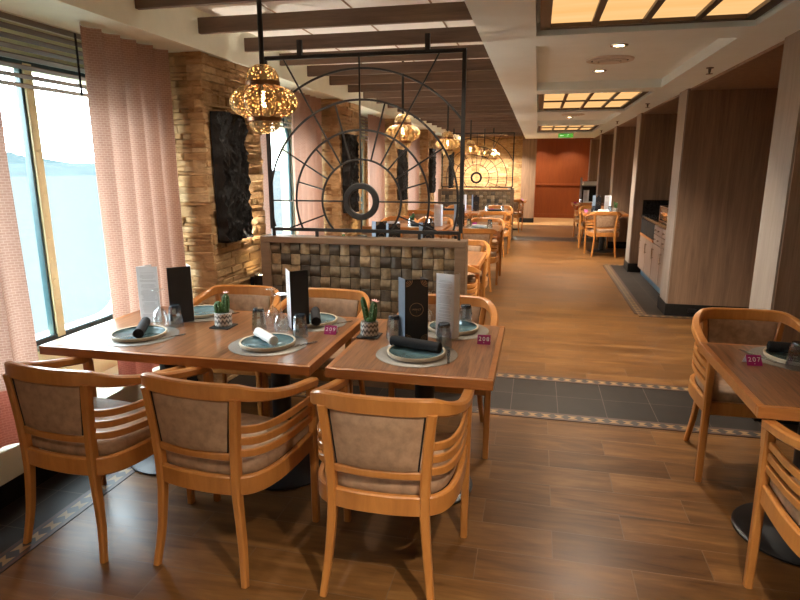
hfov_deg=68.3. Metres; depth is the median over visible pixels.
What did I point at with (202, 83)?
pillar
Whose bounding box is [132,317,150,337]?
napkin
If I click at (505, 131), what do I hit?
beam
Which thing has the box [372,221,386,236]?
menu card
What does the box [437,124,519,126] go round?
beam
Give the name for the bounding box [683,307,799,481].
dining chair
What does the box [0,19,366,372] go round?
wall
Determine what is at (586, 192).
menu card
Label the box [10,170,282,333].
sea
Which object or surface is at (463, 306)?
tumbler
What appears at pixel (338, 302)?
dining chair
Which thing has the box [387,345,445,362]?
plate
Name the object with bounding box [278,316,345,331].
placemat
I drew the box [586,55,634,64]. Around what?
ceiling vent
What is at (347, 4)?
trim
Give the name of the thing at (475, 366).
dining table
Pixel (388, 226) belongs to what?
menu card
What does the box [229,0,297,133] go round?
pendant lantern
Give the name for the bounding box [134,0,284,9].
beam
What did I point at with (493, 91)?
beam
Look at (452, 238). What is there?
trim
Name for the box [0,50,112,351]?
window
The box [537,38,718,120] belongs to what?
ceiling
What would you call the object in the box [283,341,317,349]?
table knife
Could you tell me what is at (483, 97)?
beam
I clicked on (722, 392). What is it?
seat cushion
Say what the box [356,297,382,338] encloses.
potted cactus
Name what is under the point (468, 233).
dining chair
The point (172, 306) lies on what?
tumbler
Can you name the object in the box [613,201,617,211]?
potted cactus
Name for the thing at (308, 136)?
curtain
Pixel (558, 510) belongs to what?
floor
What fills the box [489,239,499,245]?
seat cushion
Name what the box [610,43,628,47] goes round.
recessed light
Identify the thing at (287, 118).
blind
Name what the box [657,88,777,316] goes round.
wall
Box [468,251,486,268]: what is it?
dining table
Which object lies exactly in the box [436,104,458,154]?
pendant lantern
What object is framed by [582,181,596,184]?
linens
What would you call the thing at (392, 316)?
tumbler
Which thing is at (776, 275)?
wall
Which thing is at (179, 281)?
menu card
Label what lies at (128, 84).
curtain
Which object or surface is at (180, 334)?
table knife
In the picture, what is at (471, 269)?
dining chair
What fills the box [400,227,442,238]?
dining chair
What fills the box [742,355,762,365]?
table number card
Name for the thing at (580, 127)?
ceiling light panel
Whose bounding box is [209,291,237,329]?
potted cactus
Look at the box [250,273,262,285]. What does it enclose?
uplighter
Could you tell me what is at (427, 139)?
pillar
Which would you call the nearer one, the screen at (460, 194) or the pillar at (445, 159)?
the screen at (460, 194)
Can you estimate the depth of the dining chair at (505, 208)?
12.15 m
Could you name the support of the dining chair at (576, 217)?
on the floor
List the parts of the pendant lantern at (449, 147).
globe, crown, rod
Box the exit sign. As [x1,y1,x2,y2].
[558,133,573,137]
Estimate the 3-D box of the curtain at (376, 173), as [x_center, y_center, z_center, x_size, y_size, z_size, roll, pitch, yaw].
[-0.356,-1.769,9.143,0.064,2.060,0.848,3,13,13]
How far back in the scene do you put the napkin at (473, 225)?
8.26 m
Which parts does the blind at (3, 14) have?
head rail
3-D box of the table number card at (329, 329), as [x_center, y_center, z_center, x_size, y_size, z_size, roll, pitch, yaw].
[-0.359,0.153,3.084,0.064,0.042,0.052,2,13,11]
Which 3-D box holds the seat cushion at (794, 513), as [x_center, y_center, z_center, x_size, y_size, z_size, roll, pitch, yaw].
[1.572,0.721,1.925,0.515,0.067,0.445,3,13,13]
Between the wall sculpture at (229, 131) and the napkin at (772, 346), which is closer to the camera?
the napkin at (772, 346)
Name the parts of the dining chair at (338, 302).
leg, seat frame, rail, leg, leg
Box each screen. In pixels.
[264,33,466,240]
[441,128,514,189]
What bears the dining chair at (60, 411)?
on the floor
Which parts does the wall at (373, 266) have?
woven block panel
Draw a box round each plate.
[110,325,166,341]
[194,305,214,317]
[239,333,295,351]
[301,312,336,326]
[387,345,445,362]
[428,319,478,334]
[763,347,799,365]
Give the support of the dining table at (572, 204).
on the floor
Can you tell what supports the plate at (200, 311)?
on the placemat at (231, 310)
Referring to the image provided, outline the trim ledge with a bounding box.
[0,365,159,485]
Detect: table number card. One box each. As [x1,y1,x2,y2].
[324,325,338,334]
[477,335,490,344]
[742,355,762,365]
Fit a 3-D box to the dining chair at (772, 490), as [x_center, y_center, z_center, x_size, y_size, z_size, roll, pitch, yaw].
[1.570,0.784,1.931,0.606,0.828,0.528,3,13,13]
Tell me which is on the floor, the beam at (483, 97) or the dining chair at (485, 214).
the dining chair at (485, 214)
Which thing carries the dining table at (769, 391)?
on the floor
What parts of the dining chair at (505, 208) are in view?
rail, leg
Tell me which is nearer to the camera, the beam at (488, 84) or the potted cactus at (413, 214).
the beam at (488, 84)
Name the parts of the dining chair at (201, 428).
leg, rail, leg, rail, seat frame, leg, leg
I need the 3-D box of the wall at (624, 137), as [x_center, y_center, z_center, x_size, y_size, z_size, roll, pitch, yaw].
[4.869,-2.223,11.726,1.312,2.380,0.424,3,13,13]
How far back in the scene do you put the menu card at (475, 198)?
11.59 m
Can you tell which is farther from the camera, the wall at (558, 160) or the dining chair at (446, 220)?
the wall at (558, 160)
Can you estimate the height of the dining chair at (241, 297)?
0.828 m
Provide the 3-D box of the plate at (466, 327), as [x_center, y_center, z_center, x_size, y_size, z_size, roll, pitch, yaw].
[0.284,0.146,3.150,0.272,0.022,0.272,3,13,13]
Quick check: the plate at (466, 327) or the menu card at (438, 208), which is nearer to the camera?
the plate at (466, 327)
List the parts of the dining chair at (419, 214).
rail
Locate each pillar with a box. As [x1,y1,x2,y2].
[168,51,265,382]
[321,99,362,235]
[365,118,407,225]
[407,129,435,208]
[441,136,452,188]
[520,136,536,217]
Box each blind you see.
[0,10,87,97]
[269,91,291,128]
[361,115,367,140]
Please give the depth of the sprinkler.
4.74 m
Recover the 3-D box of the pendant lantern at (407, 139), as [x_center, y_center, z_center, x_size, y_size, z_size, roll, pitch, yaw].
[0.027,-1.853,5.569,0.323,0.835,0.337,8,15,31]
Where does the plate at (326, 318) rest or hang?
on the placemat at (283, 323)
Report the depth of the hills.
2732.37 m
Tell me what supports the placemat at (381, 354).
on the dining table at (475, 366)
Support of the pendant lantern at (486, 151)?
hanging from the ceiling at (287, 5)
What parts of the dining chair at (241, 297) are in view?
seat frame, leg, rail, leg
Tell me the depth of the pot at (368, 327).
2.99 m
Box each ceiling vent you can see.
[561,113,584,115]
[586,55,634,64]
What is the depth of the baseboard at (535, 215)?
19.02 m
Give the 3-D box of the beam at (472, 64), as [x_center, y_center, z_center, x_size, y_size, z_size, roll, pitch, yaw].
[-0.002,-2.151,5.464,1.815,0.097,0.035,3,13,13]
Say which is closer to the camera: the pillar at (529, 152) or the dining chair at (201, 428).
the dining chair at (201, 428)
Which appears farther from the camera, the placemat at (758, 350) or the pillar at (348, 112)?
the pillar at (348, 112)
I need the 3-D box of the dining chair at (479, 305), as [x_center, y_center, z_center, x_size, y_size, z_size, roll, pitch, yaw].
[0.271,0.424,3.525,0.606,0.828,0.528,3,13,13]
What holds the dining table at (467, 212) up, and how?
on the floor
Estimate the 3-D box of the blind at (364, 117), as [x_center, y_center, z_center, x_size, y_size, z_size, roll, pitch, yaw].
[-0.662,-2.514,8.525,0.054,0.345,1.600,3,13,13]
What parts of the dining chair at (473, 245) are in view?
seat frame, rail, leg, leg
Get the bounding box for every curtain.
[0,106,38,447]
[79,22,185,374]
[260,114,271,234]
[290,90,323,234]
[368,114,384,224]
[408,127,419,209]
[434,135,440,203]
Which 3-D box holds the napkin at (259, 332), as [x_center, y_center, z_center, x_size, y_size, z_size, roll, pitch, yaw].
[-0.662,0.178,2.901,0.050,0.047,0.200,-9,15,-34]
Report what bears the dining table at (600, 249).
on the floor
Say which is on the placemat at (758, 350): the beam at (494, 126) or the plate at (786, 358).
the plate at (786, 358)
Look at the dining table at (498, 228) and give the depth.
8.49 m
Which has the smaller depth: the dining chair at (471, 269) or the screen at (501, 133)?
the dining chair at (471, 269)
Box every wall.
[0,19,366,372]
[260,234,467,394]
[438,189,513,238]
[452,136,522,221]
[534,138,592,213]
[588,139,599,180]
[596,134,613,202]
[605,126,635,248]
[623,113,677,271]
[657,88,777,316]
[749,30,799,424]
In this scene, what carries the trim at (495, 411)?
on the floor
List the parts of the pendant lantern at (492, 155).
globe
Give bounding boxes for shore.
[8,163,95,176]
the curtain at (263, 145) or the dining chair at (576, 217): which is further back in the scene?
the dining chair at (576, 217)
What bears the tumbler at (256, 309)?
on the dining table at (202, 346)
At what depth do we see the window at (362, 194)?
9.51 m
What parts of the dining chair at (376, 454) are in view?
leg, leg, rail, rail, seat frame, leg, leg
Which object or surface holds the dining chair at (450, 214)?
on the floor
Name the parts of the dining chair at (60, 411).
leg, rail, seat frame, leg, leg, rail, leg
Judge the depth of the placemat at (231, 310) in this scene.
3.37 m
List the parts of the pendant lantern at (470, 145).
rod, globe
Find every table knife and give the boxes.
[146,334,184,341]
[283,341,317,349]
[447,350,449,363]
[738,349,776,362]
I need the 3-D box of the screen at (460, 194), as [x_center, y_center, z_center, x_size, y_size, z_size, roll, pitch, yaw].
[-0.262,-1.099,4.077,1.419,1.340,0.030,3,13,13]
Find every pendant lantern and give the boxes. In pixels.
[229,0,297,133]
[386,61,419,148]
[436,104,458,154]
[465,120,478,157]
[477,128,490,159]
[489,136,499,160]
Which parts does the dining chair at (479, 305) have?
leg, seat frame, rail, leg, leg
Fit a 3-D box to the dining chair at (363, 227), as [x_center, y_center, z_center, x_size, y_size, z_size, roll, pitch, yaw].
[-0.312,-0.635,8.224,0.606,0.828,0.528,3,13,13]
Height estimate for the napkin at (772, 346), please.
0.051 m
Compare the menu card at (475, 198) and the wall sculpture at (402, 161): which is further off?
the menu card at (475, 198)
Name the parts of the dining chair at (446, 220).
rail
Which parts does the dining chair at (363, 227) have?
rail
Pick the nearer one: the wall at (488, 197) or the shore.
the wall at (488, 197)
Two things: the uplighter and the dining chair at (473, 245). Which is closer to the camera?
the uplighter
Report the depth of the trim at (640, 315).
6.46 m
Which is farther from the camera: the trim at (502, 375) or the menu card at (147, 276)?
the trim at (502, 375)
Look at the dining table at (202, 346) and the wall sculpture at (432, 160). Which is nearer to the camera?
the dining table at (202, 346)
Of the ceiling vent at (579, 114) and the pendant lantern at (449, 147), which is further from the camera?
the ceiling vent at (579, 114)
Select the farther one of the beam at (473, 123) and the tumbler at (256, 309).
the beam at (473, 123)
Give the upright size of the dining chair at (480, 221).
0.828 m
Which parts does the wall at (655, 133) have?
skirting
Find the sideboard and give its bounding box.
[638,200,668,293]
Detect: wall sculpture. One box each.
[210,111,253,242]
[342,134,359,212]
[398,144,408,199]
[429,148,435,192]
[448,152,453,187]
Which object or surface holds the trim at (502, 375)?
on the floor
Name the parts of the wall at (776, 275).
skirting, veneer panel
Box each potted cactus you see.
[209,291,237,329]
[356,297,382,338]
[408,212,414,225]
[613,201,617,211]
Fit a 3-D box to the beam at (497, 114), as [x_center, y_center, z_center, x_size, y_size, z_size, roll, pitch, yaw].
[1.129,-3.240,10.296,1.815,0.097,0.035,3,13,13]
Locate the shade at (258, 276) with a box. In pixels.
[254,273,262,285]
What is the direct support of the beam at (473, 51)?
attached to the ceiling at (510, 33)
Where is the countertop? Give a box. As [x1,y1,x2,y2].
[641,215,667,228]
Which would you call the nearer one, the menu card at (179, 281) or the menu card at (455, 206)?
the menu card at (179, 281)
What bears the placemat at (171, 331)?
on the dining table at (202, 346)
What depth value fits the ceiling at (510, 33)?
4.31 m
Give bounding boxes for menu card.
[136,265,161,321]
[166,264,194,323]
[285,268,309,329]
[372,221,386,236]
[386,223,399,236]
[398,277,427,339]
[419,222,433,237]
[434,204,442,225]
[436,273,459,338]
[454,204,464,226]
[463,195,466,210]
[471,195,478,210]
[583,190,588,202]
[592,195,601,211]
[604,195,611,211]
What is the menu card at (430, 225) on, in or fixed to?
on the dining table at (475, 259)
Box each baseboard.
[0,376,197,509]
[519,217,533,222]
[533,214,577,217]
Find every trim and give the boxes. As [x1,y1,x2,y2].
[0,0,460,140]
[0,467,135,573]
[249,386,778,439]
[262,0,458,50]
[452,238,604,242]
[496,373,703,392]
[515,236,605,238]
[535,184,579,185]
[603,265,645,313]
[638,314,692,318]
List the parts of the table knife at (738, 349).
handle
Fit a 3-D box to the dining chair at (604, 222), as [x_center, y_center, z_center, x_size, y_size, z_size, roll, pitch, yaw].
[3.728,-1.226,10.847,0.606,0.828,0.528,2,13,10]
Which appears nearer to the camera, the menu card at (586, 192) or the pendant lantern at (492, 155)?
the menu card at (586, 192)
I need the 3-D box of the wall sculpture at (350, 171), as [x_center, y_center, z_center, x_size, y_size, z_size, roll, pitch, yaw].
[-0.577,-1.496,7.000,0.099,0.905,0.387,3,13,13]
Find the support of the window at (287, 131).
in the wall at (100, 365)
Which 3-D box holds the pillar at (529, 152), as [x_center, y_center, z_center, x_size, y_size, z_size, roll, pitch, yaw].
[3.773,-3.601,17.337,0.400,2.600,0.400,3,13,13]
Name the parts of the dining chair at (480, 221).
rail, leg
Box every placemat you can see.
[99,326,179,346]
[166,309,233,321]
[228,334,307,355]
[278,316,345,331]
[376,345,457,367]
[428,323,488,339]
[748,346,799,370]
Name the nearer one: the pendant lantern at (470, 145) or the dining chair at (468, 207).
the pendant lantern at (470, 145)
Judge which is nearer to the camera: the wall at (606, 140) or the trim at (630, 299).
the trim at (630, 299)
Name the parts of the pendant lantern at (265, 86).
rod, crown, globe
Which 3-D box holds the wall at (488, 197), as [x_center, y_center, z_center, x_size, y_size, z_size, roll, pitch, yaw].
[1.736,-1.996,13.617,1.720,1.105,0.150,3,13,13]
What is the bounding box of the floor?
[0,217,799,599]
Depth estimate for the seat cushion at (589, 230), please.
10.64 m
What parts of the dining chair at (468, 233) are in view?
rail, leg, seat frame, leg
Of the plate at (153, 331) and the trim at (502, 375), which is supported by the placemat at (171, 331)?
the plate at (153, 331)
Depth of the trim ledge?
2.92 m
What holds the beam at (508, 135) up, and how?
attached to the stone wall at (506, 142)
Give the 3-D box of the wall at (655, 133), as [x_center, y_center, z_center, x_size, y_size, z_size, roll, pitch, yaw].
[4.235,-1.612,9.015,1.312,2.380,0.424,3,13,13]
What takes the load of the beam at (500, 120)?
attached to the ceiling at (510, 33)
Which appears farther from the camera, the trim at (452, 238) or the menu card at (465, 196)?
the trim at (452, 238)
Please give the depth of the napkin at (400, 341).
2.74 m
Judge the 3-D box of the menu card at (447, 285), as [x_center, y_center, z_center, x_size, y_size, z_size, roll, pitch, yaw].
[0.237,0.032,2.967,0.120,0.330,0.037,3,13,13]
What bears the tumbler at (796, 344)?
on the placemat at (758, 350)
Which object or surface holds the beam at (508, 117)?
attached to the ceiling at (510, 33)
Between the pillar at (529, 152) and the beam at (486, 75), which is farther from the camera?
the pillar at (529, 152)
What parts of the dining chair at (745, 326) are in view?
leg, leg, seat frame, rail, leg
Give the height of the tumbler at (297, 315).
0.119 m
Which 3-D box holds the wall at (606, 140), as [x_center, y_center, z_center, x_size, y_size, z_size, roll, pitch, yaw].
[5.503,-2.834,14.436,1.312,2.380,0.424,3,13,13]
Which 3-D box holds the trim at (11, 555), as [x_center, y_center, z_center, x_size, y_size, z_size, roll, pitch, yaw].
[-1.910,1.344,1.328,0.105,0.014,6.300,3,13,13]
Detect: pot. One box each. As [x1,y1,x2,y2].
[214,311,231,326]
[360,319,378,336]
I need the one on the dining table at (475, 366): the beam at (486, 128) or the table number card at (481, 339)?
the table number card at (481, 339)
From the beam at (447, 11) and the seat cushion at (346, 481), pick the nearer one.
the seat cushion at (346, 481)
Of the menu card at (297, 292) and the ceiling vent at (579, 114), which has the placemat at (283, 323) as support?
the menu card at (297, 292)
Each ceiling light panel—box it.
[537,0,782,29]
[538,91,648,109]
[538,125,598,130]
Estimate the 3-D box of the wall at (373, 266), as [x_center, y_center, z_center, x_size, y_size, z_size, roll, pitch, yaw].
[-0.274,0.091,4.359,1.513,1.105,0.150,3,13,13]
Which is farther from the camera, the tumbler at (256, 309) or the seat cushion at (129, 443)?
the tumbler at (256, 309)
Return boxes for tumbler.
[168,304,183,324]
[252,307,266,328]
[293,313,307,335]
[386,314,398,337]
[436,322,451,346]
[460,304,470,308]
[790,341,799,347]
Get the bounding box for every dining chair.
[2,356,194,563]
[140,366,319,588]
[186,284,280,415]
[261,288,369,416]
[310,378,474,599]
[362,226,371,236]
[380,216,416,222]
[388,294,498,458]
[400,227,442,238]
[407,210,436,237]
[416,217,452,238]
[418,204,445,216]
[437,210,467,237]
[443,205,472,238]
[455,228,499,291]
[465,218,504,275]
[467,239,490,296]
[467,265,480,295]
[477,211,510,256]
[484,205,512,248]
[513,199,523,232]
[573,203,602,239]
[578,205,607,248]
[583,211,621,257]
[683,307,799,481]
[743,419,799,588]
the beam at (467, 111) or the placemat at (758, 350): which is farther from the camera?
the beam at (467, 111)
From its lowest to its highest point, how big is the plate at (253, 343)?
0.022 m
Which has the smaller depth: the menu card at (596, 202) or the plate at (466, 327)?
the plate at (466, 327)
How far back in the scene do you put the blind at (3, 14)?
3.15 m
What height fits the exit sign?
0.105 m
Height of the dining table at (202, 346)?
0.750 m
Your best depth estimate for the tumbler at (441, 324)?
2.82 m
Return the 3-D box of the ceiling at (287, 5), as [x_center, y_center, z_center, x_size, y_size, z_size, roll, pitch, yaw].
[0.122,-2.758,7.551,2.590,0.060,20.800,3,13,13]
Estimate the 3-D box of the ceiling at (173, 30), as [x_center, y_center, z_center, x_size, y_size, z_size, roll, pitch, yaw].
[-0.798,-2.640,7.688,0.750,0.270,20.600,3,13,13]
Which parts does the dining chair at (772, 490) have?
leg, seat frame, rail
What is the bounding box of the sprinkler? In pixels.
[706,67,713,74]
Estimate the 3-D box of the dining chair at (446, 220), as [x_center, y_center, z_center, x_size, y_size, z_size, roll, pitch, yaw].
[0.526,-0.869,9.262,0.606,0.828,0.528,3,13,13]
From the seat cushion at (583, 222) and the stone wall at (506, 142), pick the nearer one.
the seat cushion at (583, 222)
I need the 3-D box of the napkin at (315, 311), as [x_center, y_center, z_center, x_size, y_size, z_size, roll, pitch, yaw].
[-0.470,0.089,3.284,0.054,0.051,0.255,-2,13,-9]
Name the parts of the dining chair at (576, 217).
leg, rail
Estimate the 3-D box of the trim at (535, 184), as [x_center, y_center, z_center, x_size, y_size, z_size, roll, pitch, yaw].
[6.254,-3.612,18.526,5.000,0.060,0.030,3,13,13]
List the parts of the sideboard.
door, door, kick plate, door, drawer, drawer, door, drawer, glass guard, drawer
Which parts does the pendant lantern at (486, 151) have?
globe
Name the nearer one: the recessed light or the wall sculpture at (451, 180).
the recessed light
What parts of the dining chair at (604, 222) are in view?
leg, leg, seat frame, rail, rail, leg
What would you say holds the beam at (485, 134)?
attached to the ceiling at (510, 33)
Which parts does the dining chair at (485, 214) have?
rail, leg, leg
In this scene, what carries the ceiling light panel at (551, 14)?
attached to the ceiling at (510, 33)
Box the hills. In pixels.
[7,152,68,163]
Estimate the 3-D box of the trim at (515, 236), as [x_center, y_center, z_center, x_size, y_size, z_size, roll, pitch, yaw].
[3.393,-1.469,13.806,5.320,0.014,0.105,3,13,13]
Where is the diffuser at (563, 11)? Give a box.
[551,0,764,23]
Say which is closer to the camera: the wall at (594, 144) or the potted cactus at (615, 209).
the potted cactus at (615, 209)
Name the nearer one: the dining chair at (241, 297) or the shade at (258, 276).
the dining chair at (241, 297)
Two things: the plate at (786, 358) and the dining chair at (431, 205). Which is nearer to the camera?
the plate at (786, 358)
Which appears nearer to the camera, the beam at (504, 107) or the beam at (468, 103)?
the beam at (468, 103)
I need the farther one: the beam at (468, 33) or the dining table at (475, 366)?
the beam at (468, 33)
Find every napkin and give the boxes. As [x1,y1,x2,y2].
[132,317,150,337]
[253,327,277,344]
[310,306,320,325]
[389,335,442,352]
[472,224,486,227]
[766,341,799,353]
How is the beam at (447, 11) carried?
attached to the ceiling at (510, 33)
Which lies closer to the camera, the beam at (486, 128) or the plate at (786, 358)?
the plate at (786, 358)
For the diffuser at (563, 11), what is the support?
attached to the ceiling light panel at (551, 14)
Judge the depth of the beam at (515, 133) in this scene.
15.80 m
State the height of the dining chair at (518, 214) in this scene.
0.828 m
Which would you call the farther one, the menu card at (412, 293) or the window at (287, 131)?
the window at (287, 131)
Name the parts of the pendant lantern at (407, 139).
rod, globe, crown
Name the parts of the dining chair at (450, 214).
rail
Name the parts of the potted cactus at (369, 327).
stem, stem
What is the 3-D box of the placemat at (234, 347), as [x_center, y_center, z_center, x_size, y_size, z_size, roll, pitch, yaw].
[-0.644,0.217,2.891,0.380,0.002,0.380,3,13,13]
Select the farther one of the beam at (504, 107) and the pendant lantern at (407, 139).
the beam at (504, 107)
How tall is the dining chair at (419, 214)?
0.828 m
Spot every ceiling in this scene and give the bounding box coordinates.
[193,0,485,64]
[464,0,799,138]
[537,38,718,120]
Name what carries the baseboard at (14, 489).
attached to the wall at (100, 365)
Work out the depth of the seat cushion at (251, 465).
2.33 m
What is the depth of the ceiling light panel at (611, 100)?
7.43 m
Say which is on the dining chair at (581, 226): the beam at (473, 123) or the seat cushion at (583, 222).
the seat cushion at (583, 222)
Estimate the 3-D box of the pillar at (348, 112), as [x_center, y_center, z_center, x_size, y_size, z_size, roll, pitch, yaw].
[-0.836,-1.216,7.327,0.551,2.350,0.892,3,13,13]
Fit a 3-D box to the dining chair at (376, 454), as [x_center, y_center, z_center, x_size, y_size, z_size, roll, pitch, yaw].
[-0.034,0.686,2.363,0.606,0.828,0.528,3,13,13]
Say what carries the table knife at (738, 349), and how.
on the placemat at (758, 350)
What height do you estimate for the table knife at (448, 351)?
0.006 m
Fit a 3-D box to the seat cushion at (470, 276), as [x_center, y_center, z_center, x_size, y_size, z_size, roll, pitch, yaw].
[0.654,-0.268,6.310,0.515,0.067,0.445,3,13,14]
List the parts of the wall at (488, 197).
woven block panel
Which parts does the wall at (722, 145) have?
socket plate, skirting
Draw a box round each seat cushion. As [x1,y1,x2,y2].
[31,397,150,455]
[166,413,308,474]
[337,431,456,494]
[467,271,481,282]
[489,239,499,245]
[581,221,593,225]
[587,228,617,232]
[695,367,743,402]
[769,475,799,526]
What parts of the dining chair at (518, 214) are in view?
seat frame, leg, rail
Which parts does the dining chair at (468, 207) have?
rail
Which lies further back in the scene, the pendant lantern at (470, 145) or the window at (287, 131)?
the pendant lantern at (470, 145)
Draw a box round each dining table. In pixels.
[39,306,363,490]
[325,319,504,505]
[369,223,450,230]
[415,209,471,238]
[446,225,502,280]
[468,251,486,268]
[471,210,511,238]
[571,203,603,236]
[580,211,628,252]
[698,342,799,566]
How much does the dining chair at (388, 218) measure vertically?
0.828 m
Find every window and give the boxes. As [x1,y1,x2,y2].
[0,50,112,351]
[282,119,294,234]
[361,137,363,225]
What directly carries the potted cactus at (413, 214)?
on the dining table at (444, 227)
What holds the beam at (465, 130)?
attached to the ceiling at (510, 33)
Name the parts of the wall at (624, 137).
skirting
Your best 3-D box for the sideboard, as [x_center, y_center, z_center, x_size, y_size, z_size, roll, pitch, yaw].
[3.694,-0.710,7.882,0.646,1.119,2.118,3,13,13]
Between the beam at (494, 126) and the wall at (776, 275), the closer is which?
the wall at (776, 275)
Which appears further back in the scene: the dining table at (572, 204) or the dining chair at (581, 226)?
the dining table at (572, 204)
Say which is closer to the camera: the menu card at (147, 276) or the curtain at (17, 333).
the curtain at (17, 333)
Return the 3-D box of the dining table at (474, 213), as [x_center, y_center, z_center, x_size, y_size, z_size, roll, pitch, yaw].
[1.782,-1.343,11.530,0.730,0.750,0.870,3,13,13]
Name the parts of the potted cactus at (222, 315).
stem, stem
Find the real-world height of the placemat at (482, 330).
0.002 m
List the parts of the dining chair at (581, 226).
leg, leg, rail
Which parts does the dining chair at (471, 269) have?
rail, leg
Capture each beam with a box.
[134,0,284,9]
[197,1,472,34]
[244,26,481,51]
[279,44,488,65]
[307,58,494,76]
[329,70,498,84]
[348,80,502,92]
[363,88,505,98]
[376,95,507,103]
[388,101,509,107]
[397,105,511,111]
[408,110,513,114]
[415,113,514,117]
[420,116,515,120]
[426,119,517,122]
[432,122,518,124]
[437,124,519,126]
[441,126,519,128]
[445,128,520,130]
[450,130,521,131]
[455,131,522,132]
[456,133,522,134]
[459,134,523,135]
[465,135,523,136]
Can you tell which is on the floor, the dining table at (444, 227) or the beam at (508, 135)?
the dining table at (444, 227)
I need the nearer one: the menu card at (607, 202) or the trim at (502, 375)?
the trim at (502, 375)
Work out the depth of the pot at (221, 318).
3.17 m

